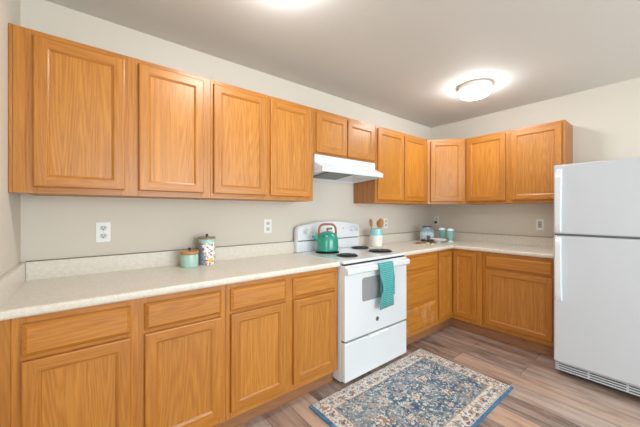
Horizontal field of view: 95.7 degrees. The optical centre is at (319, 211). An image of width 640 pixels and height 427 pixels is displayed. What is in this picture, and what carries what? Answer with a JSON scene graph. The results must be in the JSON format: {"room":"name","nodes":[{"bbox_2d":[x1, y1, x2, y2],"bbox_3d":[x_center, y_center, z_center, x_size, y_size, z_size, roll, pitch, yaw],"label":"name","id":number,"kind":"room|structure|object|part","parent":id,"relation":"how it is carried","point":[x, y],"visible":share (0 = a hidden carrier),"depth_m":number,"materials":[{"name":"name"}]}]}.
{"room":"kitchen","nodes":[
{"label":"kitchen","id":0,"kind":"room"},
{"bbox_2d":[0,0,20,277],"bbox_3d":[-1.170,0.059,0.913,0.120,2.448,1.500,0,0,-39],"label":"wall","id":1,"kind":"structure","parent":0,"point":[10,10],"depth_m":1.28,"materials":[{"name":"beige paint"}]},
{"bbox_2d":[21,0,430,261],"bbox_3d":[-0.055,0.059,2.836,4.260,2.448,0.120,0,0,-39],"label":"wall","id":2,"kind":"structure","parent":0,"point":[52,227],"depth_m":2.01,"materials":[{"name":"beige paint"}]},
{"bbox_2d":[96,222,110,241],"bbox_3d":[-1.312,0.124,1.753,0.072,0.120,0.009,0,0,-39],"label":"wall outlet","id":3,"kind":"object","parent":2,"relation":"attached to","point":[103,229],"visible":1,"depth_m":1.75,"materials":[{"name":"white plastic"}]},
{"bbox_2d":[8,23,209,199],"bbox_3d":[-1.140,-0.467,1.688,0.891,0.762,0.323,0,0,-39],"label":"upper cabinet","id":4,"kind":"object","parent":2,"relation":"attached to","point":[84,120],"visible":1,"depth_m":1.50,"materials":[{"name":"brown wood"}]},
{"bbox_3d":[-1.192,-0.469,1.452,0.353,0.704,0.018,0,0,-39],"label":"door","id":5,"kind":"part","parent":4,"relation":"part of","materials":[{"name":"brown wood"}]},
{"bbox_3d":[-1.195,-0.469,1.456,0.259,0.610,0.007,0,0,-39],"label":"door panel","id":6,"kind":"part","parent":4,"relation":"part of","materials":[{"name":"brown wood"}]},
{"bbox_3d":[-0.867,-0.469,1.711,0.347,0.704,0.018,0,0,-39],"label":"door","id":7,"kind":"part","parent":4,"relation":"part of","materials":[{"name":"brown wood"}]},
{"bbox_3d":[-0.870,-0.469,1.714,0.253,0.610,0.007,0,0,-39],"label":"door panel","id":8,"kind":"part","parent":4,"relation":"part of","materials":[{"name":"brown wood"}]},
{"bbox_2d":[26,241,294,280],"bbox_3d":[-0.899,0.321,2.073,1.706,0.102,0.020,0,0,-39],"label":"backsplash","id":9,"kind":"structure","parent":2,"relation":"attached to","point":[47,269],"depth_m":1.82,"materials":[{"name":"laminate"}]},
{"bbox_2d":[198,79,312,201],"bbox_3d":[-0.468,-0.467,2.223,0.824,0.762,0.323,0,0,-39],"label":"upper cabinet","id":10,"kind":"object","parent":2,"relation":"attached to","point":[261,145],"visible":0.98,"depth_m":2.06,"materials":[{"name":"brown wood"}]},
{"bbox_3d":[-0.535,-0.469,1.975,0.378,0.704,0.018,0,0,-39],"label":"door","id":11,"kind":"part","parent":10,"relation":"part of","materials":[{"name":"brown wood"}]},
{"bbox_3d":[-0.538,-0.469,1.979,0.284,0.610,0.007,0,0,-39],"label":"door panel","id":12,"kind":"part","parent":10,"relation":"part of","materials":[{"name":"brown wood"}]},
{"bbox_3d":[-0.220,-0.469,2.226,0.363,0.704,0.018,0,0,-39],"label":"door","id":13,"kind":"part","parent":10,"relation":"part of","materials":[{"name":"brown wood"}]},
{"bbox_3d":[-0.223,-0.469,2.229,0.269,0.610,0.007,0,0,-39],"label":"door panel","id":14,"kind":"part","parent":10,"relation":"part of","materials":[{"name":"brown wood"}]},
{"bbox_2d":[264,219,271,232],"bbox_3d":[-0.440,0.124,2.447,0.072,0.120,0.009,0,0,-39],"label":"wall outlet","id":15,"kind":"object","parent":2,"relation":"attached to","point":[267,222],"visible":1,"depth_m":2.44,"materials":[{"name":"white plastic"}]},
{"bbox_2d":[313,108,374,162],"bbox_3d":[0.156,-0.660,2.720,0.768,0.374,0.323,0,0,-39],"label":"upper cabinet","id":16,"kind":"object","parent":2,"relation":"attached to","point":[334,135],"visible":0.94,"depth_m":2.55,"materials":[{"name":"brown wood"}]},
{"bbox_3d":[0.104,-0.654,2.484,0.344,0.325,0.018,0,0,-39],"label":"door","id":17,"kind":"part","parent":16,"relation":"part of","materials":[{"name":"brown wood"}]},
{"bbox_3d":[0.101,-0.654,2.487,0.250,0.231,0.007,0,0,-39],"label":"door panel","id":18,"kind":"part","parent":16,"relation":"part of","materials":[{"name":"brown wood"}]},
{"bbox_2d":[313,154,382,183],"bbox_3d":[0.184,-0.384,2.685,0.745,0.176,0.410,0,0,-39],"label":"range hood","id":19,"kind":"object","parent":16,"relation":"attached to","point":[325,168],"visible":0.91,"depth_m":2.59,"materials":[{"name":"white paint"}]},
{"bbox_3d":[0.389,-0.654,2.710,0.359,0.325,0.018,0,0,-39],"label":"door","id":20,"kind":"part","parent":16,"relation":"part of","materials":[{"name":"brown wood"}]},
{"bbox_3d":[0.386,-0.654,2.714,0.265,0.231,0.007,0,0,-39],"label":"door panel","id":21,"kind":"part","parent":16,"relation":"part of","materials":[{"name":"brown wood"}]},
{"bbox_2d":[384,218,387,227],"bbox_3d":[0.776,0.139,3.414,0.072,0.120,0.009,0,0,-39],"label":"wall outlet","id":22,"kind":"object","parent":2,"relation":"attached to","point":[385,219],"visible":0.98,"depth_m":3.41,"materials":[{"name":"white plastic"}]},
{"bbox_2d":[354,125,426,204],"bbox_3d":[0.818,-0.467,3.247,0.920,0.762,0.323,0,0,-39],"label":"upper cabinet","id":23,"kind":"object","parent":2,"relation":"attached to","point":[401,158],"visible":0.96,"depth_m":3.06,"materials":[{"name":"brown wood"}]},
{"bbox_3d":[0.735,-0.469,2.986,0.418,0.704,0.018,0,0,-39],"label":"door","id":24,"kind":"part","parent":23,"relation":"part of","materials":[{"name":"brown wood"}]},
{"bbox_3d":[0.732,-0.469,2.989,0.324,0.610,0.007,0,0,-39],"label":"door panel","id":25,"kind":"part","parent":23,"relation":"part of","materials":[{"name":"brown wood"}]},
{"bbox_3d":[1.070,-0.469,3.252,0.406,0.704,0.018,0,0,-39],"label":"door","id":26,"kind":"part","parent":23,"relation":"part of","materials":[{"name":"brown wood"}]},
{"bbox_3d":[1.067,-0.469,3.256,0.312,0.610,0.007,0,0,-39],"label":"door panel","id":27,"kind":"part","parent":23,"relation":"part of","materials":[{"name":"brown wood"}]},
{"bbox_2d":[359,231,431,245],"bbox_3d":[0.959,0.321,3.552,1.500,0.102,0.020,0,0,-39],"label":"backsplash","id":28,"kind":"structure","parent":2,"relation":"attached to","point":[387,238],"depth_m":3.50,"materials":[{"name":"laminate"}]},
{"bbox_2d":[427,139,465,203],"bbox_3d":[1.506,-0.467,3.612,0.608,0.762,0.608,0,0,-39],"label":"upper cabinet","id":29,"kind":"object","parent":2,"relation":"attached to","point":[446,158],"visible":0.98,"depth_m":3.39,"materials":[{"name":"brown wood"}]},
{"bbox_3d":[1.481,-0.469,3.391,0.265,0.610,0.007,0,0,6],"label":"door panel","id":30,"kind":"part","parent":29,"relation":"part of","materials":[{"name":"brown wood"}]},
{"bbox_2d":[45,0,639,127],"bbox_3d":[0.834,-1.214,-0.048,6.460,0.100,5.740,0,0,-39],"label":"ceiling","id":31,"kind":"structure","parent":0,"point":[409,60],"depth_m":1.97,"materials":[{"name":"paint"}]},
{"bbox_2d":[271,0,296,2],"bbox_3d":[-0.181,-1.114,1.381,0.285,0.100,0.285,0,0,-39],"label":"ceiling light","id":32,"kind":"object","parent":31,"relation":"attached to","point":[277,1],"visible":1,"depth_m":1.47,"materials":[{"name":"white glass"}]},
{"bbox_2d":[458,79,492,99],"bbox_3d":[1.437,-1.114,2.688,0.285,0.100,0.285,0,0,-39],"label":"ceiling light","id":33,"kind":"object","parent":31,"relation":"attached to","point":[476,89],"visible":1,"depth_m":2.60,"materials":[{"name":"white glass"}]},
{"bbox_2d":[459,84,490,99],"bbox_3d":[1.437,-1.096,2.688,0.262,0.065,0.262,0,0,-39],"label":"diffuser","id":34,"kind":"object","parent":33,"relation":"attached to","point":[466,91],"depth_m":2.62,"materials":[{"name":"white glass"}]},
{"bbox_2d":[239,325,639,426],"bbox_3d":[0.834,1.333,-0.048,6.460,0.100,5.740,0,0,-39],"label":"floor","id":35,"kind":"structure","parent":0,"point":[542,394],"depth_m":2.04,"materials":[{"name":"wood"}]},
{"bbox_2d":[0,285,225,426],"bbox_3d":[-1.053,0.846,1.572,0.882,0.876,0.613,0,0,-39],"label":"base cabinet","id":36,"kind":"object","parent":35,"relation":"on","point":[154,361],"visible":0.87,"depth_m":1.30,"materials":[{"name":"brown wood"}]},
{"bbox_3d":[-1.012,0.500,1.225,0.354,0.126,0.018,0,0,-39],"label":"drawer","id":37,"kind":"part","parent":36,"relation":"part of","materials":[{"name":"brown wood"}]},
{"bbox_3d":[-1.012,0.857,1.225,0.354,0.551,0.018,0,0,-39],"label":"door","id":38,"kind":"part","parent":36,"relation":"part of","materials":[{"name":"brown wood"}]},
{"bbox_3d":[-1.015,0.857,1.229,0.260,0.457,0.007,0,0,-39],"label":"door panel","id":39,"kind":"part","parent":36,"relation":"part of","materials":[{"name":"brown wood"}]},
{"bbox_2d":[0,241,339,320],"bbox_3d":[-0.720,0.337,1.832,1.726,0.141,0.621,0,0,-39],"label":"countertop","id":40,"kind":"structure","parent":36,"relation":"on","point":[37,287],"depth_m":1.62,"materials":[{"name":"laminate"}]},
{"bbox_2d":[180,247,198,267],"bbox_3d":[-0.871,0.305,1.933,0.115,0.128,0.115,0,0,-39],"label":"canister","id":41,"kind":"object","parent":40,"relation":"on","point":[189,258],"visible":1,"depth_m":1.89,"materials":[{"name":"green ceramic"}]},
{"bbox_3d":[-0.871,0.273,1.933,0.115,0.022,0.115,0,0,-39],"label":"lid","id":42,"kind":"part","parent":41,"relation":"part of","materials":[{"name":"brown wood"}]},
{"bbox_2d":[198,234,215,264],"bbox_3d":[-0.796,0.263,2.037,0.118,0.212,0.118,0,0,-39],"label":"canister","id":43,"kind":"object","parent":40,"relation":"on","point":[206,244],"visible":0.98,"depth_m":1.99,"materials":[{"name":"ceramic"}]},
{"bbox_3d":[-0.796,0.184,2.037,0.118,0.014,0.118,0,0,-39],"label":"lid","id":44,"kind":"part","parent":43,"relation":"part of","materials":[{"name":"brown wood"}]},
{"bbox_3d":[-0.687,0.500,1.484,0.365,0.126,0.018,0,0,-39],"label":"drawer","id":45,"kind":"part","parent":36,"relation":"part of","materials":[{"name":"brown wood"}]},
{"bbox_3d":[-0.687,0.857,1.484,0.365,0.551,0.018,0,0,-39],"label":"door","id":46,"kind":"part","parent":36,"relation":"part of","materials":[{"name":"brown wood"}]},
{"bbox_3d":[-0.690,0.857,1.488,0.271,0.457,0.007,0,0,-39],"label":"door panel","id":47,"kind":"part","parent":36,"relation":"part of","materials":[{"name":"brown wood"}]},
{"bbox_2d":[222,267,336,426],"bbox_3d":[-0.379,0.846,2.109,0.840,0.876,0.613,0,0,-39],"label":"base cabinet","id":48,"kind":"object","parent":35,"relation":"on","point":[281,331],"visible":0.79,"depth_m":1.82,"materials":[{"name":"brown wood"}]},
{"bbox_3d":[-0.360,0.500,1.743,0.363,0.126,0.018,0,0,-39],"label":"drawer","id":49,"kind":"part","parent":48,"relation":"part of","materials":[{"name":"brown wood"}]},
{"bbox_3d":[-0.360,0.857,1.743,0.363,0.551,0.018,0,0,-39],"label":"door","id":50,"kind":"part","parent":48,"relation":"part of","materials":[{"name":"brown wood"}]},
{"bbox_3d":[-0.363,0.857,1.747,0.269,0.457,0.007,0,0,-39],"label":"door panel","id":51,"kind":"part","parent":48,"relation":"part of","materials":[{"name":"brown wood"}]},
{"bbox_3d":[-0.032,0.500,2.005,0.366,0.126,0.018,0,0,-39],"label":"drawer","id":52,"kind":"part","parent":48,"relation":"part of","materials":[{"name":"brown wood"}]},
{"bbox_3d":[-0.032,0.857,2.005,0.366,0.551,0.018,0,0,-39],"label":"door","id":53,"kind":"part","parent":48,"relation":"part of","materials":[{"name":"brown wood"}]},
{"bbox_3d":[-0.034,0.857,2.009,0.272,0.457,0.007,0,0,-39],"label":"door panel","id":54,"kind":"part","parent":48,"relation":"part of","materials":[{"name":"brown wood"}]},
{"bbox_2d":[294,221,409,382],"bbox_3d":[0.287,0.689,2.570,0.786,1.189,0.679,0,0,-39],"label":"electric range","id":55,"kind":"object","parent":35,"relation":"on","point":[369,337],"visible":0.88,"depth_m":2.30,"materials":[{"name":"white metal"}]},
{"bbox_2d":[312,223,338,251],"bbox_3d":[0.061,0.227,2.586,0.198,0.246,0.218,0,0,36],"label":"kettle","id":56,"kind":"object","parent":55,"relation":"on","point":[327,241],"visible":1,"depth_m":2.52,"materials":[{"name":"teal metal"}]},
{"bbox_3d":[0.067,0.158,2.595,0.163,0.108,0.086,0,0,-39],"label":"handle","id":57,"kind":"part","parent":56,"relation":"part of","materials":[{"name":"brown wood"}]},
{"bbox_3d":[0.089,0.171,2.777,0.120,0.055,0.005,0,0,-39],"label":"control panel","id":58,"kind":"part","parent":55,"relation":"part of","materials":[{"name":"white plastic"}]},
{"bbox_2d":[298,247,404,265],"bbox_3d":[0.273,0.386,2.586,0.754,0.040,0.624,0,0,-39],"label":"cooktop","id":59,"kind":"object","parent":55,"relation":"in","point":[347,256],"depth_m":2.45,"materials":[{"name":"white metal"}]},
{"bbox_3d":[0.461,1.109,2.350,0.750,0.285,0.045,0,0,-39],"label":"storage drawer","id":60,"kind":"part","parent":55,"relation":"part of","materials":[{"name":"white metal"}]},
{"bbox_3d":[0.461,0.675,2.350,0.750,0.552,0.045,0,0,-39],"label":"oven door","id":61,"kind":"part","parent":55,"relation":"part of","materials":[{"name":"white metal"}]},
{"bbox_3d":[0.483,0.438,2.315,0.749,0.054,0.037,0,0,-39],"label":"door handle","id":62,"kind":"part","parent":55,"relation":"part of","materials":[{"name":"white metal"}]},
{"bbox_3d":[0.468,0.974,2.333,0.220,0.017,0.026,0,0,-39],"label":"drawer pull","id":63,"kind":"part","parent":55,"relation":"part of","materials":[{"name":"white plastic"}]},
{"bbox_2d":[377,261,394,309],"bbox_3d":[0.543,0.588,2.324,0.202,0.367,0.050,0,0,-39],"label":"dish towel","id":64,"kind":"object","parent":55,"relation":"hanging from","point":[386,269],"visible":1,"depth_m":2.30,"materials":[{"name":"teal fabric"}]},
{"bbox_2d":[309,349,512,426],"bbox_3d":[0.665,1.279,1.995,1.282,0.009,0.757,0,0,-39],"label":"rug","id":65,"kind":"object","parent":35,"relation":"on","point":[422,388],"visible":1,"depth_m":1.98,"materials":[{"name":"blue fabric"}]},
{"bbox_2d":[404,251,435,344],"bbox_3d":[0.794,0.846,3.042,0.608,0.876,0.613,0,0,-39],"label":"base cabinet","id":66,"kind":"object","parent":35,"relation":"on","point":[420,319],"visible":0.48,"depth_m":2.81,"materials":[{"name":"brown wood"}]},
{"bbox_3d":[0.980,1.022,2.810,0.558,0.224,0.018,0,0,-39],"label":"drawer","id":67,"kind":"part","parent":66,"relation":"part of","materials":[{"name":"brown wood"}]},
{"bbox_3d":[0.980,0.741,2.810,0.558,0.282,0.018,0,0,-39],"label":"drawer","id":68,"kind":"part","parent":66,"relation":"part of","materials":[{"name":"brown wood"}]},
{"bbox_3d":[0.980,0.495,2.810,0.558,0.124,0.018,0,0,-39],"label":"drawer","id":69,"kind":"part","parent":66,"relation":"part of","materials":[{"name":"brown wood"}]},
{"bbox_2d":[432,248,484,335],"bbox_3d":[1.482,0.846,3.399,0.911,0.876,0.911,0,0,-39],"label":"base cabinet","id":70,"kind":"object","parent":35,"relation":"on","point":[459,272],"visible":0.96,"depth_m":3.08,"materials":[{"name":"brown wood"}]},
{"bbox_3d":[1.345,0.782,3.101,0.265,0.701,0.018,0,0,-39],"label":"door","id":71,"kind":"part","parent":70,"relation":"part of","materials":[{"name":"brown wood"}]},
{"bbox_3d":[1.342,0.782,3.104,0.177,0.613,0.007,0,0,-39],"label":"door panel","id":72,"kind":"part","parent":70,"relation":"part of","materials":[{"name":"brown wood"}]},
{"bbox_2d":[359,231,553,258],"bbox_3d":[1.436,0.337,2.969,1.520,0.141,1.527,0,0,-39],"label":"countertop","id":73,"kind":"structure","parent":70,"relation":"on","point":[534,246],"depth_m":3.14,"materials":[{"name":"laminate"}]},
{"bbox_2d":[370,228,382,246],"bbox_3d":[0.598,0.276,3.068,0.132,0.186,0.132,0,0,-39],"label":"utensil crock","id":74,"kind":"object","parent":73,"relation":"on","point":[376,235],"visible":0.99,"depth_m":3.01,"materials":[{"name":"beige ceramic"}]},
{"bbox_2d":[378,219,383,228],"bbox_3d":[0.631,0.213,3.050,0.051,0.278,0.078,0,0,-39],"label":"wooden spoon","id":75,"kind":"object","parent":74,"relation":"in","point":[380,221],"visible":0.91,"depth_m":3.05,"materials":[{"name":"brown wood"}]},
{"bbox_2d":[420,226,433,239],"bbox_3d":[1.325,0.275,3.583,0.174,0.188,0.174,0,0,-39],"label":"glass jar","id":76,"kind":"object","parent":73,"relation":"on","point":[423,235],"visible":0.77,"depth_m":3.53,"materials":[{"name":"glass"}]},
{"bbox_2d":[430,238,446,242],"bbox_3d":[1.394,0.345,3.408,0.182,0.048,0.182,0,0,-39],"label":"dish","id":77,"kind":"object","parent":73,"relation":"on","point":[438,240],"visible":0.9,"depth_m":3.38,"materials":[{"name":"white ceramic"}]},
{"bbox_2d":[430,238,446,240],"bbox_3d":[1.394,0.334,3.408,0.182,0.024,0.182,0,0,-39],"label":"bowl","id":78,"kind":"object","parent":77,"relation":"on","point":[435,239],"depth_m":3.35,"materials":[{"name":"white ceramic"}]},
{"bbox_2d":[438,228,445,241],"bbox_3d":[1.510,0.284,3.583,0.091,0.170,0.091,0,0,-39],"label":"dessert cup","id":79,"kind":"object","parent":73,"relation":"on","point":[441,231],"visible":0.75,"depth_m":3.55,"materials":[{"name":"teal glass"}]},
{"bbox_2d":[446,228,453,242],"bbox_3d":[1.542,0.284,3.423,0.091,0.170,0.091,0,0,-39],"label":"dessert cup","id":80,"kind":"object","parent":73,"relation":"on","point":[450,232],"visible":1,"depth_m":3.39,"materials":[{"name":"teal glass"}]},
{"bbox_3d":[1.545,0.782,3.090,0.007,0.613,0.152,0,0,-39],"label":"door panel","id":81,"kind":"part","parent":70,"relation":"part of","materials":[{"name":"brown wood"}]},
{"bbox_3d":[1.541,0.782,3.087,0.018,0.701,0.240,0,0,-39],"label":"door","id":82,"kind":"part","parent":70,"relation":"part of","materials":[{"name":"brown wood"}]},
{"bbox_2d":[483,252,553,356],"bbox_3d":[2.074,0.846,2.895,0.613,0.876,0.609,0,0,-39],"label":"base cabinet","id":83,"kind":"object","parent":35,"relation":"on","point":[518,290],"visible":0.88,"depth_m":2.69,"materials":[{"name":"brown wood"}]},
{"bbox_3d":[1.843,0.857,2.715,0.007,0.457,0.452,0,0,-39],"label":"door panel","id":84,"kind":"part","parent":83,"relation":"part of","materials":[{"name":"brown wood"}]},
{"bbox_3d":[1.840,0.500,2.712,0.018,0.126,0.546,0,0,-39],"label":"drawer","id":85,"kind":"part","parent":83,"relation":"part of","materials":[{"name":"brown wood"}]},
{"bbox_3d":[1.840,0.857,2.712,0.018,0.551,0.546,0,0,-39],"label":"door","id":86,"kind":"part","parent":83,"relation":"part of","materials":[{"name":"brown wood"}]},
{"bbox_2d":[554,157,639,396],"bbox_3d":[2.372,0.455,2.225,0.822,1.658,0.752,0,0,-39],"label":"refrigerator","id":87,"kind":"object","parent":35,"relation":"on","point":[597,203],"visible":1,"depth_m":2.08,"materials":[{"name":"white metal"}]},
{"bbox_3d":[1.851,0.445,2.248,0.033,0.498,0.044,0,0,-39],"label":"door handle","id":88,"kind":"part","parent":87,"relation":"part of","materials":[{"name":"white plastic"}]},
{"bbox_3d":[1.851,-0.086,2.248,0.033,0.490,0.044,0,0,-39],"label":"door handle","id":89,"kind":"part","parent":87,"relation":"part of","materials":[{"name":"white plastic"}]},
{"bbox_3d":[2.101,0.681,2.009,0.064,0.988,0.752,0,0,-39],"label":"fridge door","id":90,"kind":"part","parent":87,"relation":"part of","materials":[{"name":"white metal"}]},
{"bbox_3d":[2.101,-0.096,2.009,0.064,0.538,0.752,0,0,-39],"label":"freezer door","id":91,"kind":"part","parent":87,"relation":"part of","materials":[{"name":"white metal"}]},
{"bbox_2d":[431,77,639,236],"bbox_3d":[3.314,0.059,1.926,0.120,2.448,5.500,0,0,-39],"label":"wall","id":92,"kind":"structure","parent":0,"point":[605,120],"depth_m":2.99,"materials":[{"name":"beige paint"}]},
{"bbox_2d":[434,216,438,224],"bbox_3d":[1.600,0.123,3.977,0.009,0.120,0.072,0,0,-39],"label":"wall outlet","id":93,"kind":"object","parent":92,"relation":"attached to","point":[436,218],"visible":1,"depth_m":3.97,"materials":[{"name":"white plastic"}]},
{"bbox_2d":[432,231,553,247],"bbox_3d":[2.023,0.321,3.436,0.020,0.102,1.527,0,0,-39],"label":"backsplash","id":94,"kind":"structure","parent":92,"relation":"attached to","point":[490,238],"depth_m":3.31,"materials":[{"name":"laminate"}]},
{"bbox_2d":[466,120,572,204],"bbox_3d":[2.089,-0.467,3.109,0.323,0.762,0.901,0,0,-39],"label":"upper cabinet","id":95,"kind":"object","parent":92,"relation":"attached to","point":[516,166],"visible":0.92,"depth_m":2.95,"materials":[{"name":"brown wood"}]},
{"bbox_3d":[1.829,-0.469,3.198,0.007,0.610,0.302,0,0,-39],"label":"door panel","id":96,"kind":"part","parent":95,"relation":"part of","materials":[{"name":"brown wood"}]},
{"bbox_3d":[1.826,-0.469,3.195,0.018,0.704,0.396,0,0,-39],"label":"door","id":97,"kind":"part","parent":95,"relation":"part of","materials":[{"name":"brown wood"}]},
{"bbox_3d":[2.112,-0.469,2.843,0.007,0.610,0.318,0,0,-39],"label":"door panel","id":98,"kind":"part","parent":95,"relation":"part of","materials":[{"name":"brown wood"}]},
{"bbox_3d":[2.108,-0.469,2.840,0.018,0.704,0.412,0,0,-39],"label":"door","id":99,"kind":"part","parent":95,"relation":"part of","materials":[{"name":"brown wood"}]},
{"bbox_2d":[536,219,543,229],"bbox_3d":[2.327,0.139,3.062,0.010,0.120,0.072,0,0,-39],"label":"wall outlet","id":100,"kind":"object","parent":92,"relation":"attached to","point":[539,222],"visible":1,"depth_m":3.06,"materials":[{"name":"white plastic"}]}
]}

